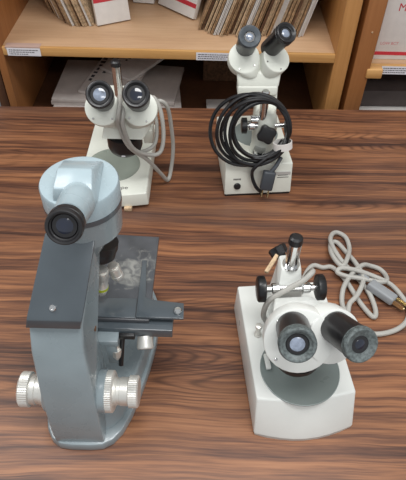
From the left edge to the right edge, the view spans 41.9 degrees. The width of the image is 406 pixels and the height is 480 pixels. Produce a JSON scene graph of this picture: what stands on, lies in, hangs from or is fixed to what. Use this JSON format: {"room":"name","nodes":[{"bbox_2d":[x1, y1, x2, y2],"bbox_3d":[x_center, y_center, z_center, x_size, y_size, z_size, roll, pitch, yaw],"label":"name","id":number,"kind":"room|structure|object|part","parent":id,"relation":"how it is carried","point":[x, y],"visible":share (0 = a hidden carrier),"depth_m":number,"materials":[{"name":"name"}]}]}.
{"room":"laboratory","nodes":[
{"label":"laboratory","id":0,"kind":"room"},
{"bbox_3d":[-0.009,0.370,1.552,6.000,0.020,6.000,1,46,0],"label":"floor","id":1,"kind":"structure","parent":0,"visible":0},
{"bbox_2d":[0,71,9,105],"bbox_3d":[-0.692,-0.534,1.345,0.510,1.500,0.502,1,47,0],"label":"bookcase","id":2,"kind":"object","parent":1,"relation":"on","point":[4,101],"visible":0.02,"depth_m":1.19,"materials":[{"name":"brown wood"}]},
{"bbox_2d":[0,0,362,109],"bbox_3d":[-0.061,-0.504,1.331,0.734,1.500,0.503,1,47,0],"label":"bookcase","id":3,"kind":"object","parent":1,"relation":"on","point":[314,76],"depth_m":1.15,"materials":[{"name":"brown wood"}]},
{"bbox_3d":[-0.371,-0.401,1.096,0.072,0.005,0.018,1,47,0],"label":"tape strip","id":4,"kind":"part","parent":3,"relation":"part of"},
{"bbox_2d":[6,48,40,55],"bbox_3d":[-0.370,-0.388,1.095,0.069,0.016,0.001,1,47,0],"label":"label","id":5,"kind":"object","parent":3,"relation":"attached to","point":[11,51],"visible":1,"depth_m":1.09,"materials":[{"name":"paper"}]},
{"bbox_3d":[-0.419,-0.508,1.327,0.016,1.500,0.490,1,46,0],"label":"panel","id":6,"kind":"part","parent":3,"relation":"part of","materials":[{"name":"brown wood"}]},
{"bbox_2d":[52,0,62,20],"bbox_3d":[-0.327,-0.602,1.198,0.041,0.125,0.200,1,47,0],"label":"box","id":7,"kind":"object","parent":3,"relation":"on","point":[52,0],"visible":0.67,"depth_m":1.16,"materials":[{"name":"cardboard"}]},
{"bbox_2d":[54,0,66,22],"bbox_3d":[-0.318,-0.593,1.190,0.041,0.125,0.200,1,47,0],"label":"box","id":8,"kind":"object","parent":3,"relation":"on","point":[54,0],"visible":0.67,"depth_m":1.15,"materials":[{"name":"brown cardboard"}]},
{"bbox_2d":[56,0,67,23],"bbox_3d":[-0.313,-0.592,1.189,0.041,0.125,0.200,1,47,0],"label":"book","id":9,"kind":"object","parent":3,"relation":"on","point":[56,0],"visible":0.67,"depth_m":1.15,"materials":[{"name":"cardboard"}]},
{"bbox_2d":[58,0,71,25],"bbox_3d":[-0.304,-0.582,1.180,0.041,0.125,0.200,1,47,0],"label":"box","id":10,"kind":"object","parent":3,"relation":"on","point":[59,1],"visible":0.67,"depth_m":1.14,"materials":[{"name":"cardboard"}]},
{"bbox_2d":[60,0,73,25],"bbox_3d":[-0.299,-0.583,1.181,0.041,0.125,0.200,1,47,0],"label":"box","id":11,"kind":"object","parent":3,"relation":"on","point":[62,1],"visible":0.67,"depth_m":1.14,"materials":[{"name":"white cardboard"}]},
{"bbox_2d":[64,0,77,25],"bbox_3d":[-0.290,-0.581,1.179,0.041,0.125,0.200,1,47,0],"label":"box","id":12,"kind":"object","parent":3,"relation":"on","point":[66,2],"visible":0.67,"depth_m":1.13,"materials":[{"name":"cardboard"}]},
{"bbox_2d":[67,0,80,25],"bbox_3d":[-0.285,-0.582,1.180,0.041,0.125,0.200,1,47,0],"label":"box","id":13,"kind":"object","parent":3,"relation":"on","point":[68,1],"visible":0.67,"depth_m":1.14,"materials":[{"name":"cardboard"}]},
{"bbox_2d":[69,0,81,25],"bbox_3d":[-0.281,-0.584,1.182,0.041,0.125,0.200,1,47,0],"label":"box","id":14,"kind":"object","parent":3,"relation":"on","point":[69,0],"visible":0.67,"depth_m":1.14,"materials":[{"name":"brown cardboard"}]},
{"bbox_2d":[71,0,84,26],"bbox_3d":[-0.276,-0.580,1.179,0.041,0.125,0.200,1,47,0],"label":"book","id":15,"kind":"object","parent":3,"relation":"on","point":[72,1],"visible":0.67,"depth_m":1.14,"materials":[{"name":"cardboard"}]},
{"bbox_2d":[74,0,86,26],"bbox_3d":[-0.271,-0.582,1.181,0.041,0.125,0.200,1,47,0],"label":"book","id":16,"kind":"object","parent":3,"relation":"on","point":[75,1],"visible":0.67,"depth_m":1.14,"materials":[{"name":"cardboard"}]},
{"bbox_2d":[77,0,88,24],"bbox_3d":[-0.267,-0.585,1.184,0.041,0.125,0.200,1,47,0],"label":"box","id":17,"kind":"object","parent":3,"relation":"on","point":[77,0],"visible":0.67,"depth_m":1.14,"materials":[{"name":"cardboard"}]},
{"bbox_2d":[78,0,90,25],"bbox_3d":[-0.262,-0.583,1.181,0.041,0.125,0.200,1,47,0],"label":"box","id":18,"kind":"object","parent":3,"relation":"on","point":[80,3],"visible":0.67,"depth_m":1.14,"materials":[{"name":"white cardboard"}]},
{"bbox_2d":[81,0,94,25],"bbox_3d":[-0.257,-0.584,1.182,0.041,0.125,0.200,1,47,0],"label":"box","id":19,"kind":"object","parent":3,"relation":"on","point":[87,4],"visible":0.67,"depth_m":1.15,"materials":[{"name":"cardboard"}]},
{"bbox_2d":[91,0,130,25],"bbox_3d":[-0.207,-0.564,1.115,0.077,0.197,0.060,-20,50,-19],"label":"box","id":20,"kind":"object","parent":3,"relation":"on","point":[105,11],"visible":1,"depth_m":1.15,"materials":[{"name":"white cardboard"}]},
{"bbox_2d":[133,0,154,3],"bbox_3d":[-0.136,-0.623,1.199,0.050,0.159,0.039,6,47,5],"label":"box","id":21,"kind":"object","parent":3,"relation":"on","point":[138,1],"visible":1,"depth_m":1.24,"materials":[{"name":"white cardboard"}]},
{"bbox_2d":[161,88,180,107],"bbox_3d":[-0.116,-0.370,1.327,0.115,0.018,0.170,-3,47,-4],"label":"box","id":22,"kind":"object","parent":3,"relation":"on","point":[177,104],"visible":0.14,"depth_m":1.28,"materials":[{"name":"cardboard"}]},
{"bbox_2d":[141,65,183,105],"bbox_3d":[-0.108,-0.389,1.322,0.100,0.010,0.170,6,47,4],"label":"paper","id":23,"kind":"object","parent":22,"relation":"on","point":[163,82],"visible":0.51,"depth_m":1.32,"materials":[{"name":"paper"}]},
{"bbox_2d":[158,0,200,18],"bbox_3d":[-0.032,-0.606,1.165,0.116,0.189,0.085,36,56,28],"label":"box","id":24,"kind":"object","parent":3,"relation":"on","point":[189,8],"visible":1,"depth_m":1.19,"materials":[{"name":"white cardboard"}]},
{"bbox_2d":[198,0,211,29],"bbox_3d":[0.041,-0.603,1.154,0.081,0.202,0.220,4,47,3],"label":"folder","id":25,"kind":"object","parent":3,"relation":"on","point":[206,4],"visible":1,"depth_m":1.15,"materials":[{"name":"cardboard"}]},
{"bbox_2d":[201,0,214,29],"bbox_3d":[0.047,-0.604,1.155,0.080,0.202,0.220,4,47,3],"label":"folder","id":26,"kind":"object","parent":3,"relation":"on","point":[213,1],"visible":0.67,"depth_m":1.13,"materials":[{"name":"brown cardboard"}]},
{"bbox_2d":[204,0,218,30],"bbox_3d":[0.053,-0.600,1.151,0.080,0.203,0.220,4,47,3],"label":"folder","id":27,"kind":"object","parent":3,"relation":"on","point":[216,1],"visible":0.67,"depth_m":1.13,"materials":[{"name":"cardboard"}]},
{"bbox_2d":[196,52,228,60],"bbox_3d":[0.029,-0.379,1.095,0.086,0.016,0.001,1,47,0],"label":"label","id":28,"kind":"object","parent":3,"relation":"attached to","point":[199,56],"visible":0.82,"depth_m":1.09,"materials":[{"name":"paper"}]},
{"bbox_2d":[207,0,222,32],"bbox_3d":[0.059,-0.591,1.143,0.079,0.203,0.220,4,47,3],"label":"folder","id":29,"kind":"object","parent":3,"relation":"on","point":[219,3],"visible":0.67,"depth_m":1.12,"materials":[{"name":"cardboard"}]},
{"bbox_2d":[206,99,229,108],"bbox_3d":[0.036,-0.328,1.295,0.055,0.010,0.045,-1,47,-2],"label":"box","id":30,"kind":"object","parent":3,"relation":"on","point":[210,103],"visible":0.36,"depth_m":1.29,"materials":[{"name":"white cardboard"}]},
{"bbox_2d":[210,0,225,33],"bbox_3d":[0.065,-0.588,1.140,0.078,0.203,0.220,4,47,3],"label":"box","id":31,"kind":"object","parent":3,"relation":"on","point":[223,1],"visible":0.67,"depth_m":1.11,"materials":[{"name":"cardboard"}]},
{"bbox_2d":[203,60,236,80],"bbox_3d":[0.057,-0.495,1.366,0.110,0.138,0.090,1,47,0],"label":"carton","id":32,"kind":"object","parent":3,"relation":"on","point":[213,70],"visible":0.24,"depth_m":1.37,"materials":[{"name":"cardboard"}]},
{"bbox_2d":[213,0,229,34],"bbox_3d":[0.071,-0.586,1.137,0.077,0.204,0.220,4,47,2],"label":"box","id":33,"kind":"object","parent":3,"relation":"on","point":[227,1],"visible":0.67,"depth_m":1.11,"materials":[{"name":"white cardboard"}]},
{"bbox_2d":[217,0,232,34],"bbox_3d":[0.078,-0.587,1.138,0.077,0.204,0.220,4,47,2],"label":"box","id":34,"kind":"object","parent":3,"relation":"on","point":[230,1],"visible":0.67,"depth_m":1.11,"materials":[{"name":"white cardboard"}]},
{"bbox_2d":[220,0,236,36],"bbox_3d":[0.084,-0.582,1.133,0.076,0.204,0.220,4,47,2],"label":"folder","id":35,"kind":"object","parent":3,"relation":"on","point":[233,1],"visible":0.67,"depth_m":1.11,"materials":[{"name":"cardboard"}]},
{"bbox_2d":[223,0,238,34],"bbox_3d":[0.090,-0.588,1.139,0.075,0.204,0.220,4,47,2],"label":"box","id":36,"kind":"object","parent":3,"relation":"on","point":[237,1],"visible":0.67,"depth_m":1.11,"materials":[{"name":"cardboard"}]},
{"bbox_2d":[226,0,241,34],"bbox_3d":[0.096,-0.587,1.138,0.074,0.205,0.220,4,47,2],"label":"box","id":37,"kind":"object","parent":3,"relation":"on","point":[240,1],"visible":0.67,"depth_m":1.11,"materials":[{"name":"cardboard"}]},
{"bbox_2d":[229,0,244,33],"bbox_3d":[0.102,-0.592,1.143,0.074,0.205,0.220,4,47,2],"label":"box","id":38,"kind":"object","parent":3,"relation":"on","point":[242,3],"visible":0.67,"depth_m":1.12,"materials":[{"name":"brown cardboard"}]},
{"bbox_2d":[232,0,247,33],"bbox_3d":[0.108,-0.590,1.141,0.073,0.205,0.220,4,47,2],"label":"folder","id":39,"kind":"object","parent":3,"relation":"on","point":[245,1],"visible":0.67,"depth_m":1.12,"materials":[{"name":"cardboard"}]},
{"bbox_2d":[236,0,252,36],"bbox_3d":[0.115,-0.582,1.133,0.072,0.205,0.220,4,47,2],"label":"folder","id":40,"kind":"object","parent":3,"relation":"on","point":[249,2],"visible":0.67,"depth_m":1.11,"materials":[{"name":"cardboard"}]},
{"bbox_2d":[240,0,255,29],"bbox_3d":[0.121,-0.584,1.135,0.071,0.206,0.220,3,47,2],"label":"box","id":41,"kind":"object","parent":3,"relation":"on","point":[253,1],"visible":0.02,"depth_m":1.10,"materials":[{"name":"cardboard"}]},
{"bbox_2d":[245,0,258,25],"bbox_3d":[0.127,-0.582,1.134,0.071,0.206,0.220,3,47,2],"label":"box","id":42,"kind":"object","parent":3,"relation":"on","point":[256,1],"visible":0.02,"depth_m":1.10,"materials":[{"name":"white cardboard"}]},
{"bbox_2d":[249,0,260,24],"bbox_3d":[0.133,-0.588,1.139,0.070,0.206,0.220,3,47,2],"label":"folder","id":43,"kind":"object","parent":3,"relation":"on","point":[258,4],"visible":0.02,"depth_m":1.10,"materials":[{"name":"white cardboard"}]},
{"bbox_2d":[251,0,264,25],"bbox_3d":[0.139,-0.587,1.138,0.069,0.206,0.220,3,47,2],"label":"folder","id":44,"kind":"object","parent":3,"relation":"on","point":[262,1],"visible":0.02,"depth_m":1.10,"materials":[{"name":"cardboard"}]},
{"bbox_2d":[254,0,268,26],"bbox_3d":[0.145,-0.581,1.133,0.068,0.206,0.220,3,47,2],"label":"box","id":45,"kind":"object","parent":3,"relation":"on","point":[262,10],"visible":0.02,"depth_m":1.10,"materials":[{"name":"cardboard"}]},
{"bbox_2d":[257,0,270,28],"bbox_3d":[0.152,-0.588,1.139,0.068,0.207,0.220,3,47,2],"label":"box","id":46,"kind":"object","parent":3,"relation":"on","point":[260,22],"visible":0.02,"depth_m":1.11,"materials":[{"name":"cardboard"}]},
{"bbox_2d":[259,0,274,32],"bbox_3d":[0.158,-0.584,1.135,0.067,0.207,0.220,3,47,2],"label":"box","id":47,"kind":"object","parent":3,"relation":"on","point":[271,1],"visible":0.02,"depth_m":1.11,"materials":[{"name":"brown cardboard"}]},
{"bbox_2d":[261,0,276,35],"bbox_3d":[0.164,-0.585,1.137,0.066,0.207,0.220,3,47,2],"label":"box","id":48,"kind":"object","parent":3,"relation":"on","point":[275,1],"visible":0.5,"depth_m":1.11,"materials":[{"name":"cardboard"}]},
{"bbox_2d":[263,0,279,34],"bbox_3d":[0.170,-0.589,1.141,0.065,0.207,0.220,3,47,1],"label":"box","id":49,"kind":"object","parent":3,"relation":"on","point":[278,1],"visible":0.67,"depth_m":1.11,"materials":[{"name":"cardboard"}]},
{"bbox_2d":[267,0,283,36],"bbox_3d":[0.176,-0.583,1.134,0.064,0.208,0.220,3,47,1],"label":"box","id":50,"kind":"object","parent":3,"relation":"on","point":[280,4],"visible":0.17,"depth_m":1.11,"materials":[{"name":"cardboard"}]},
{"bbox_2d":[270,0,286,33],"bbox_3d":[0.183,-0.586,1.137,0.064,0.208,0.220,3,47,1],"label":"box","id":51,"kind":"object","parent":3,"relation":"on","point":[284,2],"visible":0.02,"depth_m":1.11,"materials":[{"name":"white cardboard"}]},
{"bbox_2d":[276,0,289,26],"bbox_3d":[0.189,-0.589,1.140,0.063,0.208,0.220,3,47,1],"label":"box","id":52,"kind":"object","parent":3,"relation":"on","point":[287,1],"visible":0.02,"depth_m":1.10,"materials":[{"name":"white cardboard"}]},
{"bbox_2d":[280,0,291,22],"bbox_3d":[0.195,-0.591,1.142,0.062,0.208,0.220,3,47,1],"label":"box","id":53,"kind":"object","parent":3,"relation":"on","point":[290,1],"visible":0.02,"depth_m":1.11,"materials":[{"name":"cardboard"}]},
{"bbox_2d":[283,0,296,21],"bbox_3d":[0.201,-0.585,1.136,0.062,0.208,0.220,3,47,1],"label":"box","id":54,"kind":"object","parent":3,"relation":"on","point":[293,2],"visible":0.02,"depth_m":1.10,"materials":[{"name":"cardboard"}]},
{"bbox_2d":[288,0,299,23],"bbox_3d":[0.207,-0.582,1.133,0.061,0.208,0.220,3,47,1],"label":"box","id":55,"kind":"object","parent":3,"relation":"on","point":[297,1],"visible":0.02,"depth_m":1.09,"materials":[{"name":"cardboard"}]},
{"bbox_2d":[291,0,303,24],"bbox_3d":[0.213,-0.580,1.132,0.060,0.209,0.220,2,47,1],"label":"box","id":56,"kind":"object","parent":3,"relation":"on","point":[301,1],"visible":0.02,"depth_m":1.09,"materials":[{"name":"brown cardboard"}]},
{"bbox_2d":[293,0,304,25],"bbox_3d":[0.220,-0.589,1.140,0.059,0.209,0.220,2,47,1],"label":"box","id":57,"kind":"object","parent":3,"relation":"on","point":[304,0],"visible":0.02,"depth_m":1.10,"materials":[{"name":"cardboard"}]},
{"bbox_2d":[294,0,307,29],"bbox_3d":[0.226,-0.590,1.141,0.058,0.209,0.220,2,47,1],"label":"box","id":58,"kind":"object","parent":3,"relation":"on","point":[306,1],"visible":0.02,"depth_m":1.11,"materials":[{"name":"cardboard"}]},
{"bbox_2d":[296,0,311,36],"bbox_3d":[0.232,-0.588,1.139,0.062,0.209,0.221,1,47,0],"label":"box","id":59,"kind":"object","parent":3,"relation":"on","point":[309,1],"visible":0.33,"depth_m":1.11,"materials":[{"name":"cardboard"}]},
{"bbox_2d":[298,0,314,36],"bbox_3d":[0.238,-0.586,1.138,0.061,0.210,0.221,1,47,0],"label":"box","id":60,"kind":"object","parent":3,"relation":"on","point":[312,1],"visible":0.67,"depth_m":1.11,"materials":[{"name":"white cardboard"}]},
{"bbox_2d":[301,0,317,35],"bbox_3d":[0.244,-0.589,1.141,0.060,0.210,0.221,1,47,0],"label":"box","id":61,"kind":"object","parent":3,"relation":"on","point":[315,2],"visible":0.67,"depth_m":1.11,"materials":[{"name":"white cardboard"}]},
{"bbox_3d":[0.291,-0.491,1.327,0.031,1.500,0.490,1,46,0],"label":"panel","id":62,"kind":"part","parent":3,"relation":"part of","materials":[{"name":"brown wood"}]},
{"bbox_3d":[-0.292,-0.375,1.334,0.135,0.010,0.185,1,46,0],"label":"box","id":63,"kind":"object","parent":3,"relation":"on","visible":0},
{"bbox_2d":[54,105,84,106],"bbox_3d":[-0.290,-0.381,1.325,0.135,0.010,0.185,0,47,-2],"label":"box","id":64,"kind":"object","parent":63,"relation":"on","point":[54,105],"visible":0.11,"depth_m":1.26,"materials":[{"name":"cardboard"}]},
{"bbox_2d":[51,100,84,105],"bbox_3d":[-0.288,-0.389,1.319,0.142,0.010,0.190,1,47,0],"label":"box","id":65,"kind":"object","parent":64,"relation":"on","point":[52,103],"visible":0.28,"depth_m":1.26,"materials":[{"name":"cardboard"}]},
{"bbox_2d":[52,60,98,102],"bbox_3d":[-0.285,-0.394,1.311,0.138,0.010,0.187,1,47,0],"label":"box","id":66,"kind":"object","parent":65,"relation":"on","point":[75,73],"visible":0.54,"depth_m":1.30,"materials":[{"name":"cardboard"}]},
{"bbox_2d":[78,57,145,93],"bbox_3d":[-0.207,-0.418,1.315,0.125,0.018,0.220,11,47,9],"label":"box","id":67,"kind":"object","parent":66,"relation":"on","point":[97,73],"visible":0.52,"depth_m":1.29,"materials":[{"name":"cardboard"}]},
{"bbox_2d":[100,58,163,81],"bbox_3d":[-0.148,-0.469,1.344,0.100,0.022,0.219,29,52,24],"label":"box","id":68,"kind":"object","parent":67,"relation":"on","point":[131,68],"visible":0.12,"depth_m":1.30,"materials":[{"name":"cardboard"}]},
{"bbox_2d":[0,106,405,479],"bbox_3d":[-0.008,0.342,1.047,1.926,0.750,1.050,1,47,0],"label":"table","id":69,"kind":"object","parent":1,"relation":"on","point":[192,420],"visible":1,"depth_m":0.80,"materials":[{"name":"laminate"}]},
{"bbox_2d":[16,157,183,449],"bbox_3d":[-0.110,0.036,0.579,0.179,0.346,0.250,1,47,0],"label":"microscope","id":70,"kind":"object","parent":69,"relation":"on","point":[95,320],"visible":1,"depth_m":0.55,"materials":[{"name":"blue metal"}]},
{"bbox_3d":[-0.197,0.166,0.591,0.013,0.039,0.039,1,46,0],"label":"fine focus knob","id":71,"kind":"part","parent":70,"relation":"part of","materials":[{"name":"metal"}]},
{"bbox_3d":[-0.182,0.167,0.592,0.022,0.040,0.040,1,46,0],"label":"coarse focus knob","id":72,"kind":"part","parent":70,"relation":"part of","materials":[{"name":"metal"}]},
{"bbox_3d":[-0.136,0.040,0.508,0.070,0.080,0.062,1,46,0],"label":"arm","id":73,"kind":"part","parent":70,"relation":"part of","materials":[{"name":"grey metal"}]},
{"bbox_3d":[-0.139,0.100,0.575,0.068,0.257,0.141,1,46,0],"label":"arm","id":74,"kind":"part","parent":70,"relation":"part of","materials":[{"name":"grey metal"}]},
{"bbox_3d":[-0.115,-0.019,0.524,0.073,0.052,0.072,1,46,0],"label":"head seat","id":75,"kind":"part","parent":70,"relation":"part of","materials":[{"name":"blue metal"}]},
{"bbox_3d":[-0.103,0.169,0.592,0.011,0.047,0.046,1,46,0],"label":"coarse focus knob","id":76,"kind":"part","parent":70,"relation":"part of","materials":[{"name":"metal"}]},
{"bbox_3d":[-0.077,0.169,0.591,0.012,0.036,0.036,1,46,0],"label":"fine focus knob","id":77,"kind":"part","parent":70,"relation":"part of","materials":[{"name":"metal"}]},
{"bbox_3d":[-0.093,0.095,0.602,0.118,0.014,0.026,1,46,0],"label":"stage slide rail","id":78,"kind":"part","parent":70,"relation":"part of","materials":[{"name":"grey metal"}]},
{"bbox_3d":[-0.065,0.115,0.603,0.019,0.022,0.024,1,46,0],"label":"condenser knob","id":79,"kind":"part","parent":70,"relation":"part of","materials":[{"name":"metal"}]},
{"bbox_2d":[85,59,174,210],"bbox_3d":[-0.130,-0.204,0.879,0.164,0.241,0.234,1,47,0],"label":"microscope","id":80,"kind":"object","parent":69,"relation":"on","point":[125,135],"visible":0.81,"depth_m":0.83,"materials":[{"name":"white metal"}]},
{"bbox_3d":[-0.158,-0.133,0.936,0.093,0.001,0.093,1,46,0],"label":"stage plate","id":81,"kind":"part","parent":80,"relation":"part of","materials":[{"name":"green glass"}]},
{"bbox_3d":[-0.138,-0.245,0.864,0.014,0.094,0.014,1,46,0],"label":"focus post","id":82,"kind":"part","parent":80,"relation":"part of","materials":[{"name":"silver metal"}]},
{"bbox_2d":[215,22,295,195],"bbox_3d":[0.091,-0.230,0.887,0.117,0.273,0.161,-3,47,-4],"label":"microscope","id":83,"kind":"object","parent":69,"relation":"on","point":[256,133],"visible":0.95,"depth_m":0.86,"materials":[{"name":"white metal"}]},
{"bbox_3d":[0.068,-0.188,0.872,0.010,0.026,0.026,-1,47,-2],"label":"focus knob","id":84,"kind":"part","parent":83,"relation":"part of","materials":[{"name":"black plastic"}]},
{"bbox_2d":[208,92,291,197],"bbox_3d":[0.077,-0.151,0.865,0.139,0.171,0.058,1,47,0],"label":"cable coil","id":85,"kind":"object","parent":83,"relation":"hanging from","point":[282,145],"visible":1,"depth_m":0.86,"materials":[{"name":"black rubber"},{"name":"black plastic"},{"name":"metal"}]},
{"bbox_3d":[0.095,-0.193,0.957,0.080,0.001,0.080,1,46,0],"label":"stage plate","id":86,"kind":"part","parent":83,"relation":"part of","materials":[{"name":"clear glass"}]},
{"bbox_3d":[0.098,-0.216,0.845,0.013,0.050,0.013,1,46,0],"label":"focus post","id":87,"kind":"part","parent":83,"relation":"part of","materials":[{"name":"silver metal"}]},
{"bbox_3d":[0.104,-0.173,0.865,0.032,0.032,0.022,1,46,0],"label":"clamp knob","id":88,"kind":"part","parent":83,"relation":"part of","materials":[{"name":"black plastic"}]},
{"bbox_3d":[0.137,-0.112,0.912,0.026,0.014,0.001,-3,47,-4],"label":"rating plate","id":89,"kind":"part","parent":83,"relation":"part of","materials":[{"name":"grey metal"}]},
{"bbox_2d":[234,233,377,440],"bbox_3d":[0.114,0.094,0.634,0.121,0.195,0.215,-3,47,-4],"label":"microscope","id":90,"kind":"object","parent":69,"relation":"on","point":[295,344],"visible":1,"depth_m":0.62,"materials":[{"name":"white metal"}]},
{"bbox_3d":[0.069,0.112,0.659,0.009,0.022,0.009,1,46,0],"label":"stage clip post","id":91,"kind":"part","parent":90,"relation":"part of","materials":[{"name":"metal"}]},
{"bbox_3d":[0.070,0.059,0.640,0.011,0.032,0.032,-2,47,-3],"label":"focus knob","id":92,"kind":"part","parent":90,"relation":"part of","materials":[{"name":"black plastic"}]},
{"bbox_3d":[0.084,0.029,0.649,0.005,0.013,0.025,28,52,23],"label":"clamp lever","id":93,"kind":"part","parent":90,"relation":"part of","materials":[{"name":"wood"}]},
{"bbox_3d":[0.094,0.014,0.659,0.024,0.025,0.023,1,46,0],"label":"clamp knob","id":94,"kind":"part","parent":90,"relation":"part of","materials":[{"name":"black plastic"}]},
{"bbox_3d":[0.106,0.015,0.623,0.021,0.046,0.021,1,46,0],"label":"focus post","id":95,"kind":"part","parent":90,"relation":"part of","materials":[{"name":"silver metal"}]},
{"bbox_3d":[0.116,0.154,0.635,0.095,0.002,0.095,-15,49,-15],"label":"stage plate","id":96,"kind":"part","parent":90,"relation":"part of","materials":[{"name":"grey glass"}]},
{"bbox_3d":[0.142,0.057,0.644,0.011,0.032,0.032,-2,47,-3],"label":"focus knob","id":97,"kind":"part","parent":90,"relation":"part of","materials":[{"name":"black plastic"}]},
{"bbox_2d":[302,230,405,336],"bbox_3d":[0.230,0.064,0.784,0.164,0.024,0.200,18,49,16],"label":"power cable","id":98,"kind":"object","parent":69,"relation":"on","point":[375,286],"visible":0.92,"depth_m":0.78,"materials":[{"name":"grey rubber"}]},
{"bbox_2d":[338,0,405,109],"bbox_3d":[0.604,-0.486,1.330,0.572,1.500,0.506,1,47,0],"label":"bookcase","id":99,"kind":"object","parent":1,"relation":"on","point":[362,66],"visible":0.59,"depth_m":1.10,"materials":[{"name":"brown wood"}]},
{"bbox_2d":[359,106,405,109],"bbox_3d":[0.459,-0.350,1.304,0.200,0.022,0.180,1,47,0],"label":"box","id":100,"kind":"object","parent":99,"relation":"on","point":[361,107],"visible":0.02,"depth_m":1.25,"materials":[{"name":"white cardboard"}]},
{"bbox_2d":[360,74,405,105],"bbox_3d":[0.450,-0.395,1.301,0.184,0.040,0.184,1,47,0],"label":"box","id":101,"kind":"object","parent":100,"relation":"on","point":[390,89],"visible":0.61,"depth_m":1.24,"materials":[{"name":"grey cardboard"}]},
{"bbox_2d":[373,0,405,59],"bbox_3d":[0.494,-0.533,1.074,0.250,0.300,0.120,1,47,0],"label":"box","id":102,"kind":"object","parent":99,"relation":"on","point":[391,42],"visible":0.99,"depth_m":1.10,"materials":[{"name":"white cardboard"}]},
{"bbox_2d":[382,66,405,74],"bbox_3d":[0.419,-0.362,1.132,0.079,0.018,0.001,1,47,0],"label":"label","id":103,"kind":"object","parent":99,"relation":"attached to","point":[386,69],"visible":0.96,"depth_m":1.13,"materials":[{"name":"paper"}]}
]}

